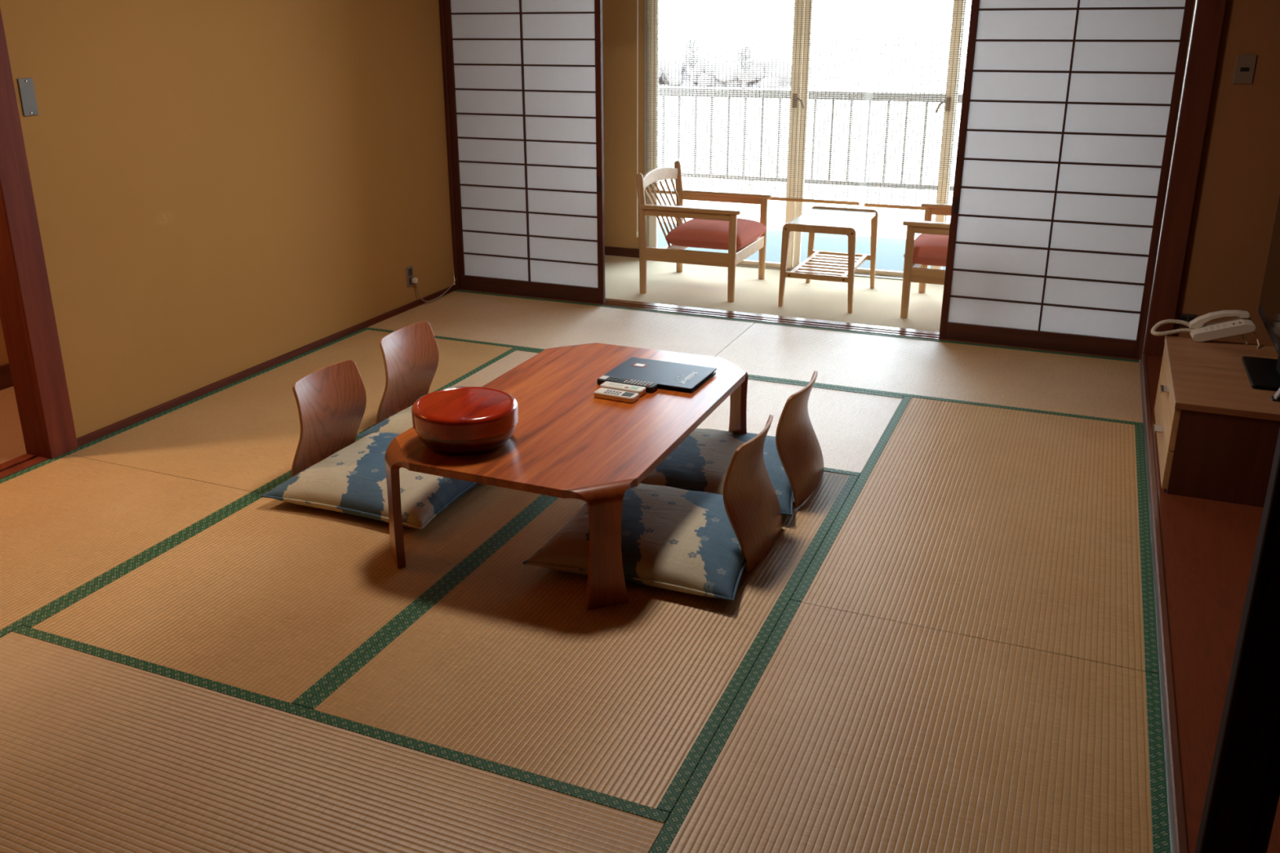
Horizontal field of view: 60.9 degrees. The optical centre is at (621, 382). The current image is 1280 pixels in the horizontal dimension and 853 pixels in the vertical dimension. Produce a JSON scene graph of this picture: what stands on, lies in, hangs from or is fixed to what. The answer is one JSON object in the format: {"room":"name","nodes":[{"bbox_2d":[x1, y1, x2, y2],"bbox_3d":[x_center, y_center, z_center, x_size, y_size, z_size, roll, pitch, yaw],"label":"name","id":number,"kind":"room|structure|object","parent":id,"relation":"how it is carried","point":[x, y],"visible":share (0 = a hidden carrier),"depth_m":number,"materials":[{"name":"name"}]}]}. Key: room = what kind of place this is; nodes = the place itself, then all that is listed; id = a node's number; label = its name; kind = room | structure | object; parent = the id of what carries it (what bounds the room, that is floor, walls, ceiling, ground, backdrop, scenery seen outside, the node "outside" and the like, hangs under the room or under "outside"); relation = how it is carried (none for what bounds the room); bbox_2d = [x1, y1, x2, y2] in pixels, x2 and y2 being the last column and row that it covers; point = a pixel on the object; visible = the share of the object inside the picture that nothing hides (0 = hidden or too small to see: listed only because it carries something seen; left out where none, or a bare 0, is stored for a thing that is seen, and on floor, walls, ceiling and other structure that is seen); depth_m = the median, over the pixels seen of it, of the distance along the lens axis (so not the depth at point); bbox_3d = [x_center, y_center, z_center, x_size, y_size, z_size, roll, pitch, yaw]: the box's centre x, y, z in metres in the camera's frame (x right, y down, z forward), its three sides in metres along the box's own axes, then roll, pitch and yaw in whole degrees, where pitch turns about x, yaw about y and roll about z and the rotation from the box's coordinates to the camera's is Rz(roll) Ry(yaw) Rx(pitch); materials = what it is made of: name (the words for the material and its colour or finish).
{"room":"japanese tatami room","nodes":[
{"label":"japanese tatami room","id":0,"kind":"room"},
{"bbox_2d":[0,318,8,365],"bbox_3d":[-3.142,-0.878,3.450,0.120,2.610,6.600,8,20,22],"label":"wall","id":1,"kind":"structure","parent":0,"point":[3,354],"depth_m":4.69,"materials":[{"name":"paint"}]},
{"bbox_2d":[0,362,13,390],"bbox_3d":[-3.075,0.275,3.808,0.012,0.104,6.600,8,20,22],"label":"baseboard","id":2,"kind":"structure","parent":1,"relation":"attached to","point":[6,380],"depth_m":4.70,"materials":[{"name":"red wood"}]},
{"bbox_2d":[0,386,26,463],"bbox_3d":[-2.738,0.395,3.696,0.785,0.056,6.600,8,20,22],"label":"floor","id":3,"kind":"structure","parent":0,"point":[12,446],"depth_m":4.24,"materials":[{"name":"wood"}]},
{"bbox_2d":[0,0,454,438],"bbox_3d":[-2.078,-0.949,3.659,0.100,2.620,7.850,8,20,22],"label":"wall","id":4,"kind":"structure","parent":0,"point":[222,189],"depth_m":4.57,"materials":[{"name":"paint"}]},
{"bbox_2d":[0,453,48,479],"bbox_3d":[-2.310,0.418,3.560,0.116,0.034,0.930,8,20,22],"label":"trim","id":5,"kind":"structure","parent":4,"relation":"attached to","point":[15,465],"depth_m":3.89,"materials":[{"name":"red wood"}]},
{"bbox_2d":[17,77,38,115],"bbox_3d":[-2.014,-0.972,3.695,0.007,0.124,0.058,8,20,22],"label":"wall plate","id":6,"kind":"object","parent":4,"relation":"attached to","point":[26,87],"visible":1,"depth_m":3.69,"materials":[{"name":"grey metal"}]},
{"bbox_2d":[0,7,78,459],"bbox_3d":[-2.101,-0.634,3.711,0.130,1.930,0.118,8,20,22],"label":"pillar","id":7,"kind":"structure","parent":4,"relation":"attached to","point":[27,314],"depth_m":3.79,"materials":[{"name":"red wood"}]},
{"bbox_2d":[76,284,456,446],"bbox_3d":[-1.499,-0.157,5.202,0.012,0.051,2.671,8,20,22],"label":"baseboard","id":8,"kind":"structure","parent":4,"relation":"attached to","point":[113,428],"depth_m":4.82,"materials":[{"name":"brown wood"}]},
{"bbox_2d":[405,265,413,287],"bbox_3d":[-1.149,-0.580,5.922,0.008,0.108,0.060,8,20,22],"label":"power outlet","id":9,"kind":"object","parent":4,"relation":"attached to","point":[409,269],"visible":1,"depth_m":5.91,"materials":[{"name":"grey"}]},
{"bbox_2d":[408,267,412,275],"bbox_3d":[-1.146,-0.603,5.913,0.002,0.038,0.034,8,20,22],"label":"socket","id":10,"kind":"object","parent":9,"relation":"attached to","point":[410,269],"depth_m":5.91,"materials":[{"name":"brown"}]},
{"bbox_2d":[408,276,413,284],"bbox_3d":[-1.146,-0.557,5.928,0.002,0.038,0.034,8,20,22],"label":"socket","id":11,"kind":"object","parent":9,"relation":"attached to","point":[411,282],"depth_m":5.93,"materials":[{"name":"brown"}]},
{"bbox_2d":[412,277,456,302],"bbox_3d":[-1.040,-0.555,6.130,0.029,0.158,0.424,8,20,24],"label":"cord","id":12,"kind":"object","parent":4,"relation":"attached to","point":[415,280],"visible":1,"depth_m":5.99,"materials":[{"name":"beige plastic"}]},
{"bbox_2d":[439,0,459,289],"bbox_3d":[-0.949,-1.398,6.125,0.024,1.830,0.100,8,20,22],"label":"trim","id":13,"kind":"structure","parent":4,"relation":"attached to","point":[442,8],"depth_m":6.09,"materials":[{"name":"brown wood"}]},
{"bbox_2d":[604,254,943,332],"bbox_3d":[1.343,-0.460,6.171,4.400,0.058,1.175,8,20,22],"label":"floor","id":14,"kind":"structure","parent":0,"point":[698,286],"depth_m":6.24,"materials":[{"name":"carpet"}]},
{"bbox_2d":[636,160,772,302],"bbox_3d":[0.479,-0.901,6.334,0.630,0.685,0.658,8,20,22],"label":"armchair","id":15,"kind":"object","parent":14,"relation":"on","point":[720,228],"visible":1,"depth_m":6.15,"materials":[{"name":"brown wood"}]},
{"bbox_2d":[665,217,766,249],"bbox_3d":[0.555,-0.879,6.307,0.453,0.136,0.510,8,20,22],"label":"seat cushion","id":16,"kind":"object","parent":15,"relation":"on","point":[693,233],"depth_m":6.14,"materials":[{"name":"red fabric"}]},
{"bbox_2d":[777,205,878,313],"bbox_3d":[1.171,-0.706,6.095,0.404,0.460,0.636,8,20,22],"label":"side table","id":17,"kind":"object","parent":14,"relation":"on","point":[841,267],"visible":1,"depth_m":5.95,"materials":[{"name":"brown wood"}]},
{"bbox_2d":[900,202,951,318],"bbox_3d":[1.859,-0.724,5.783,0.630,0.685,0.658,8,20,22],"label":"armchair","id":18,"kind":"object","parent":14,"relation":"on","point":[930,247],"visible":0.42,"depth_m":5.64,"materials":[{"name":"brown wood"}]},
{"bbox_2d":[903,233,948,266],"bbox_3d":[1.783,-0.723,5.819,0.453,0.136,0.510,8,20,22],"label":"seat cushion","id":19,"kind":"object","parent":18,"relation":"on","point":[928,249],"depth_m":5.66,"materials":[{"name":"red fabric"}]},
{"bbox_2d":[657,222,946,271],"bbox_3d":[1.981,-0.756,7.496,7.500,0.150,1.670,8,20,22],"label":"floor","id":20,"kind":"structure","parent":0,"point":[890,251],"depth_m":7.98,"materials":[{"name":"grey paint"}]},
{"bbox_2d":[658,87,962,219],"bbox_3d":[2.250,-1.543,7.895,7.500,1.085,0.060,8,20,22],"label":"balcony railing","id":21,"kind":"object","parent":20,"relation":"on","point":[868,96],"visible":0.25,"depth_m":8.18,"materials":[{"name":"white metal"}]},
{"bbox_2d":[657,36,968,239],"bbox_3d":[18.832,-19.965,74.714,100.000,5.630,94.000,8,20,22],"label":"ground","id":22,"kind":"structure","parent":0,"point":[891,220],"depth_m":32.05,"materials":[{"name":"grey"}]},
{"bbox_2d":[683,35,700,88],"bbox_3d":[2.175,-10.001,33.950,0.540,1.594,0.805,-2,19,-5],"label":"bare tree","id":23,"kind":"object","parent":22,"relation":"on","point":[695,39],"visible":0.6,"depth_m":33.77,"materials":[{"name":"grey plant"}]},
{"bbox_2d":[658,57,791,88],"bbox_3d":[0.718,-10.282,36.806,10.589,1.414,2.239,8,20,22],"label":"hedgerow","id":24,"kind":"object","parent":22,"relation":"on","point":[673,60],"visible":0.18,"depth_m":34.91,"materials":[{"name":"grey plant"}]},
{"bbox_2d":[735,45,755,88],"bbox_3d":[3.763,-9.672,33.293,0.582,1.373,0.644,8,20,22],"label":"bare tree","id":25,"kind":"object","parent":22,"relation":"on","point":[751,62],"visible":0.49,"depth_m":33.22,"materials":[{"name":"grey plant"}]},
{"bbox_2d":[602,0,1195,248],"bbox_3d":[1.523,-1.777,6.319,4.500,2.460,0.120,8,20,22],"label":"wall","id":26,"kind":"structure","parent":0,"point":[619,16],"depth_m":6.96,"materials":[{"name":"paint"}]},
{"bbox_2d":[604,246,639,257],"bbox_3d":[-0.158,-0.892,7.309,0.680,0.059,0.012,8,20,22],"label":"baseboard","id":27,"kind":"structure","parent":26,"relation":"attached to","point":[609,251],"depth_m":7.23,"materials":[{"name":"red wood"}]},
{"bbox_2d":[648,0,804,268],"bbox_3d":[0.639,-1.718,6.692,1.009,2.000,0.066,8,20,22],"label":"window","id":28,"kind":"structure","parent":26,"relation":"in","point":[790,206],"depth_m":6.74,"materials":[{"name":"white wood"}]},
{"bbox_2d":[636,0,871,237],"bbox_3d":[0.750,-1.754,6.461,1.414,1.885,0.060,8,20,22],"label":"blind","id":29,"kind":"object","parent":28,"relation":"attached to","point":[778,197],"visible":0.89,"depth_m":6.46,"materials":[{"name":"white fabric"}]},
{"bbox_2d":[644,0,902,279],"bbox_3d":[1.450,-1.617,6.392,2.790,2.050,0.125,8,20,22],"label":"trim","id":30,"kind":"structure","parent":26,"relation":"attached to","point":[857,274],"depth_m":6.84,"materials":[{"name":"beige wood"}]},
{"bbox_2d":[792,0,966,276],"bbox_3d":[1.496,-1.623,6.394,0.920,2.000,0.030,8,20,22],"label":"window","id":31,"kind":"structure","parent":26,"relation":"in","point":[798,205],"depth_m":6.59,"materials":[{"name":"white wood"}]},
{"bbox_2d":[930,0,964,269],"bbox_3d":[2.250,-1.505,6.030,0.981,2.000,0.066,8,20,22],"label":"window","id":32,"kind":"structure","parent":26,"relation":"in","point":[939,218],"depth_m":6.18,"materials":[{"name":"white wood"}]},
{"bbox_2d":[863,0,972,209],"bbox_3d":[2.011,-1.721,5.897,1.280,1.604,0.060,8,20,22],"label":"blind","id":33,"kind":"object","parent":32,"relation":"attached to","point":[903,206],"visible":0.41,"depth_m":6.11,"materials":[{"name":"white fabric"}]},
{"bbox_2d":[1146,355,1279,852],"bbox_3d":[1.523,0.933,1.945,0.938,0.083,6.620,8,20,22],"label":"floor","id":34,"kind":"structure","parent":0,"point":[1209,545],"depth_m":2.85,"materials":[{"name":"brown wood"}]},
{"bbox_2d":[1153,335,1279,507],"bbox_3d":[2.136,0.118,3.744,0.538,0.312,0.823,8,20,22],"label":"tv cabinet","id":35,"kind":"object","parent":34,"relation":"on","point":[1217,434],"visible":1,"depth_m":3.46,"materials":[{"name":"brown wood"}]},
{"bbox_2d":[1151,310,1259,348],"bbox_3d":[2.188,-0.214,4.071,0.360,0.110,0.126,6,20,19],"label":"telephone","id":36,"kind":"object","parent":35,"relation":"on","point":[1199,331],"visible":1,"depth_m":4.05,"materials":[{"name":"beige plastic"}]},
{"bbox_2d":[1241,195,1279,391],"bbox_3d":[2.245,-0.388,3.595,0.210,0.740,1.120,8,20,22],"label":"television","id":37,"kind":"object","parent":35,"relation":"on","point":[1264,374],"visible":1,"depth_m":3.81,"materials":[{"name":"black plastic"}]},
{"bbox_2d":[1271,387,1279,401],"bbox_3d":[2.097,0.032,3.431,0.070,0.051,0.040,8,20,22],"label":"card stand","id":38,"kind":"object","parent":35,"relation":"on","point":[1276,397],"visible":1,"depth_m":3.44,"materials":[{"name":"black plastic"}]},
{"bbox_2d":[1194,427,1279,852],"bbox_3d":[1.030,-0.286,1.485,0.097,2.527,0.055,8,20,22],"label":"trim","id":39,"kind":"structure","parent":34,"relation":"on","point":[1242,795],"depth_m":1.75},
{"bbox_2d":[1172,0,1279,346],"bbox_3d":[1.210,-1.466,5.129,4.700,2.610,0.080,8,20,22],"label":"wall","id":40,"kind":"structure","parent":0,"point":[1237,193],"depth_m":4.64,"materials":[{"name":"brown paint"}]},
{"bbox_2d":[1139,354,1188,852],"bbox_3d":[1.078,0.878,2.111,0.020,0.087,6.588,8,20,22],"label":"trim","id":41,"kind":"structure","parent":40,"relation":"attached to","point":[1176,813],"depth_m":2.65,"materials":[{"name":"brown wood"}]},
{"bbox_2d":[1142,0,1226,356],"bbox_3d":[2.447,-1.306,4.601,0.107,2.590,0.112,8,20,22],"label":"pillar","id":42,"kind":"structure","parent":40,"relation":"attached to","point":[1209,15],"depth_m":4.68,"materials":[{"name":"brown wood"}]},
{"bbox_2d":[1177,313,1197,327],"bbox_3d":[2.537,-0.280,4.874,0.072,0.060,0.008,8,20,22],"label":"power outlet","id":43,"kind":"object","parent":40,"relation":"attached to","point":[1188,317],"visible":0.65,"depth_m":4.87,"materials":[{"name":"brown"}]},
{"bbox_2d":[1180,315,1186,321],"bbox_3d":[2.521,-0.281,4.877,0.022,0.036,0.002,8,20,22],"label":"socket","id":44,"kind":"object","parent":43,"relation":"attached to","point":[1182,317],"depth_m":4.87,"materials":[{"name":"black plastic"}]},
{"bbox_2d":[1188,316,1194,322],"bbox_3d":[2.550,-0.277,4.865,0.022,0.036,0.002,8,20,22],"label":"socket","id":45,"kind":"object","parent":43,"relation":"attached to","point":[1190,318],"depth_m":4.86,"materials":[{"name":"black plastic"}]},
{"bbox_2d":[1232,54,1257,84],"bbox_3d":[2.585,-1.300,4.508,0.072,0.116,0.007,8,20,22],"label":"wall plate","id":46,"kind":"object","parent":40,"relation":"attached to","point":[1245,65],"visible":1,"depth_m":4.51,"materials":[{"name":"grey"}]},
{"bbox_3d":[-0.602,0.731,2.834,3.640,0.064,6.600,8,20,22],"label":"floor","id":47,"kind":"structure","parent":0,"visible":0},
{"bbox_2d":[0,453,258,638],"bbox_3d":[-1.990,0.607,3.035,0.909,0.057,1.818,8,20,22],"label":"mat","id":48,"kind":"object","parent":47,"relation":"on","point":[68,523],"visible":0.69,"depth_m":3.44,"materials":[{"name":"beige wicker"}]},
{"bbox_2d":[22,437,549,706],"bbox_3d":[-0.793,0.450,3.482,0.909,0.057,1.818,8,20,22],"label":"mat","id":49,"kind":"object","parent":47,"relation":"on","point":[271,597],"visible":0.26,"depth_m":3.01,"materials":[{"name":"beige wicker"}]},
{"bbox_2d":[291,359,366,477],"bbox_3d":[-0.854,0.158,3.669,0.447,0.375,0.341,8,20,24],"label":"chair","id":50,"kind":"object","parent":49,"relation":"on","point":[331,400],"visible":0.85,"depth_m":3.73,"materials":[{"name":"brown wood"}]},
{"bbox_2d":[260,432,479,529],"bbox_3d":[-0.764,0.295,3.663,0.616,0.094,0.616,8,20,22],"label":"floor cushion","id":51,"kind":"object","parent":50,"relation":"on","point":[352,480],"visible":0.66,"depth_m":3.49,"materials":[{"name":"fabric"}]},
{"bbox_2d":[375,320,439,424],"bbox_3d":[-0.678,-0.004,4.149,0.447,0.375,0.341,8,20,24],"label":"chair","id":52,"kind":"object","parent":49,"relation":"on","point":[411,353],"visible":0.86,"depth_m":4.21,"materials":[{"name":"brown wood"}]},
{"bbox_2d":[356,386,462,437],"bbox_3d":[-0.574,0.130,4.153,0.616,0.094,0.616,8,20,24],"label":"floor cushion","id":53,"kind":"object","parent":52,"relation":"on","point":[400,422],"visible":0.16,"depth_m":4.03,"materials":[{"name":"fabric"}]},
{"bbox_2d":[66,328,518,493],"bbox_3d":[-1.268,0.072,4.617,0.909,0.057,1.818,8,20,22],"label":"mat","id":54,"kind":"object","parent":47,"relation":"on","point":[244,433],"visible":0.6,"depth_m":4.29,"materials":[{"name":"beige wicker"}]},
{"bbox_2d":[0,625,670,852],"bbox_3d":[-0.917,0.906,2.124,1.818,0.057,0.909,8,20,22],"label":"mat","id":55,"kind":"object","parent":47,"relation":"on","point":[102,750],"visible":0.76,"depth_m":2.26,"materials":[{"name":"beige wicker"}]},
{"bbox_2d":[363,289,756,356],"bbox_3d":[-0.309,-0.274,5.633,1.818,0.057,0.909,8,20,22],"label":"mat","id":56,"kind":"object","parent":47,"relation":"on","point":[465,316],"visible":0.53,"depth_m":5.63,"materials":[{"name":"beige wicker"}]},
{"bbox_2d":[302,471,858,813],"bbox_3d":[0.042,0.560,3.139,0.909,0.057,1.818,8,20,22],"label":"mat","id":57,"kind":"object","parent":47,"relation":"on","point":[506,664],"visible":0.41,"depth_m":2.66,"materials":[{"name":"beige wicker"}]},
{"bbox_2d":[384,342,747,610],"bbox_3d":[-0.117,0.225,3.518,0.772,0.340,1.266,8,20,22],"label":"table","id":58,"kind":"object","parent":57,"relation":"on","point":[566,442],"visible":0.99,"depth_m":3.15,"materials":[{"name":"brown wood"}]},
{"bbox_2d":[411,386,518,454],"bbox_3d":[-0.448,0.112,3.136,0.303,0.120,0.303,8,20,22],"label":"lidded bowl","id":59,"kind":"object","parent":58,"relation":"on","point":[460,420],"visible":1,"depth_m":3.04,"materials":[{"name":"red wood"}]},
{"bbox_2d":[593,387,639,403],"bbox_3d":[-0.016,0.039,3.501,0.142,0.020,0.054,9,21,25],"label":"remote control","id":60,"kind":"object","parent":58,"relation":"on","point":[602,393],"visible":1,"depth_m":3.48,"materials":[{"name":"beige plastic"}]},
{"bbox_2d":[600,381,645,396],"bbox_3d":[0.005,0.019,3.557,0.150,0.022,0.048,9,21,25],"label":"remote control","id":61,"kind":"object","parent":58,"relation":"on","point":[640,390],"visible":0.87,"depth_m":3.54,"materials":[{"name":"beige plastic"}]},
{"bbox_2d":[608,382,639,389],"bbox_3d":[0.008,0.010,3.551,0.107,0.001,0.028,8,20,22],"label":"print","id":62,"kind":"object","parent":61,"relation":"on","point":[611,385],"depth_m":3.55,"materials":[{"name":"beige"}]},
{"bbox_2d":[596,375,657,392],"bbox_3d":[0.019,0.003,3.607,0.205,0.022,0.050,9,21,25],"label":"remote control","id":63,"kind":"object","parent":58,"relation":"on","point":[650,387],"visible":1,"depth_m":3.59,"materials":[{"name":"black plastic"}]},
{"bbox_2d":[604,356,716,392],"bbox_3d":[0.133,-0.030,3.708,0.324,0.018,0.240,8,20,24],"label":"folder","id":64,"kind":"object","parent":58,"relation":"on","point":[686,378],"visible":1,"depth_m":3.69,"materials":[{"name":"black"}]},
{"bbox_2d":[723,414,782,572],"bbox_3d":[0.237,0.289,3.258,0.447,0.375,0.341,8,20,24],"label":"chair","id":65,"kind":"object","parent":57,"relation":"on","point":[750,500],"visible":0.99,"depth_m":3.13,"materials":[{"name":"brown wood"}]},
{"bbox_2d":[522,483,746,601],"bbox_3d":[0.116,0.432,3.239,0.616,0.094,0.616,6,20,19],"label":"floor cushion","id":66,"kind":"object","parent":65,"relation":"on","point":[673,539],"visible":0.66,"depth_m":3.07,"materials":[{"name":"fabric"}]},
{"bbox_2d":[775,370,823,507],"bbox_3d":[0.442,0.153,3.659,0.447,0.375,0.341,8,20,24],"label":"chair","id":67,"kind":"object","parent":57,"relation":"on","point":[797,445],"visible":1,"depth_m":3.53,"materials":[{"name":"brown wood"}]},
{"bbox_2d":[640,428,793,515],"bbox_3d":[0.320,0.271,3.718,0.616,0.094,0.616,5,19,16],"label":"floor cushion","id":68,"kind":"object","parent":67,"relation":"on","point":[701,462],"visible":0.41,"depth_m":3.59,"materials":[{"name":"fabric"}]},
{"bbox_2d":[451,348,903,476],"bbox_3d":[0.166,0.104,4.498,1.818,0.057,0.909,8,20,22],"label":"mat","id":69,"kind":"object","parent":47,"relation":"on","point":[848,425],"visible":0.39,"depth_m":4.36,"materials":[{"name":"beige wicker"}]},
{"bbox_2d":[458,288,1140,363],"bbox_3d":[0.739,-0.316,5.742,3.650,0.064,0.135,8,20,22],"label":"trim","id":70,"kind":"structure","parent":47,"relation":"on","point":[611,302],"depth_m":5.68,"materials":[{"name":"brown wood"}]},
{"bbox_2d":[444,0,605,303],"bbox_3d":[-0.522,-1.332,5.928,0.924,1.763,0.030,8,20,22],"label":"shoji panel","id":71,"kind":"object","parent":70,"relation":"on","point":[526,77],"visible":1,"depth_m":5.93,"materials":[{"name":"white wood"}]},
{"bbox_2d":[938,0,1194,359],"bbox_3d":[1.976,-1.002,4.900,0.906,1.763,0.030,8,20,22],"label":"shoji panel","id":72,"kind":"object","parent":70,"relation":"on","point":[1069,109],"visible":1,"depth_m":4.91,"materials":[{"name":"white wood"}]},
{"bbox_2d":[648,600,1170,852],"bbox_3d":[0.516,0.939,2.004,0.909,0.057,1.818,8,20,22],"label":"mat","id":73,"kind":"object","parent":47,"relation":"on","point":[847,732],"visible":1,"depth_m":2.34,"materials":[{"name":"beige wicker"}]},
{"bbox_2d":[715,320,1143,425],"bbox_3d":[1.362,-0.053,4.945,1.818,0.057,0.909,8,20,22],"label":"mat","id":74,"kind":"object","parent":47,"relation":"on","point":[1104,388],"visible":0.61,"depth_m":4.87,"materials":[{"name":"beige wicker"}]},
{"bbox_2d":[790,395,1159,674],"bbox_3d":[1.238,0.404,3.586,0.909,0.057,1.818,8,20,22],"label":"mat","id":75,"kind":"object","parent":47,"relation":"on","point":[1020,528],"visible":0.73,"depth_m":3.33,"materials":[{"name":"beige wicker"}]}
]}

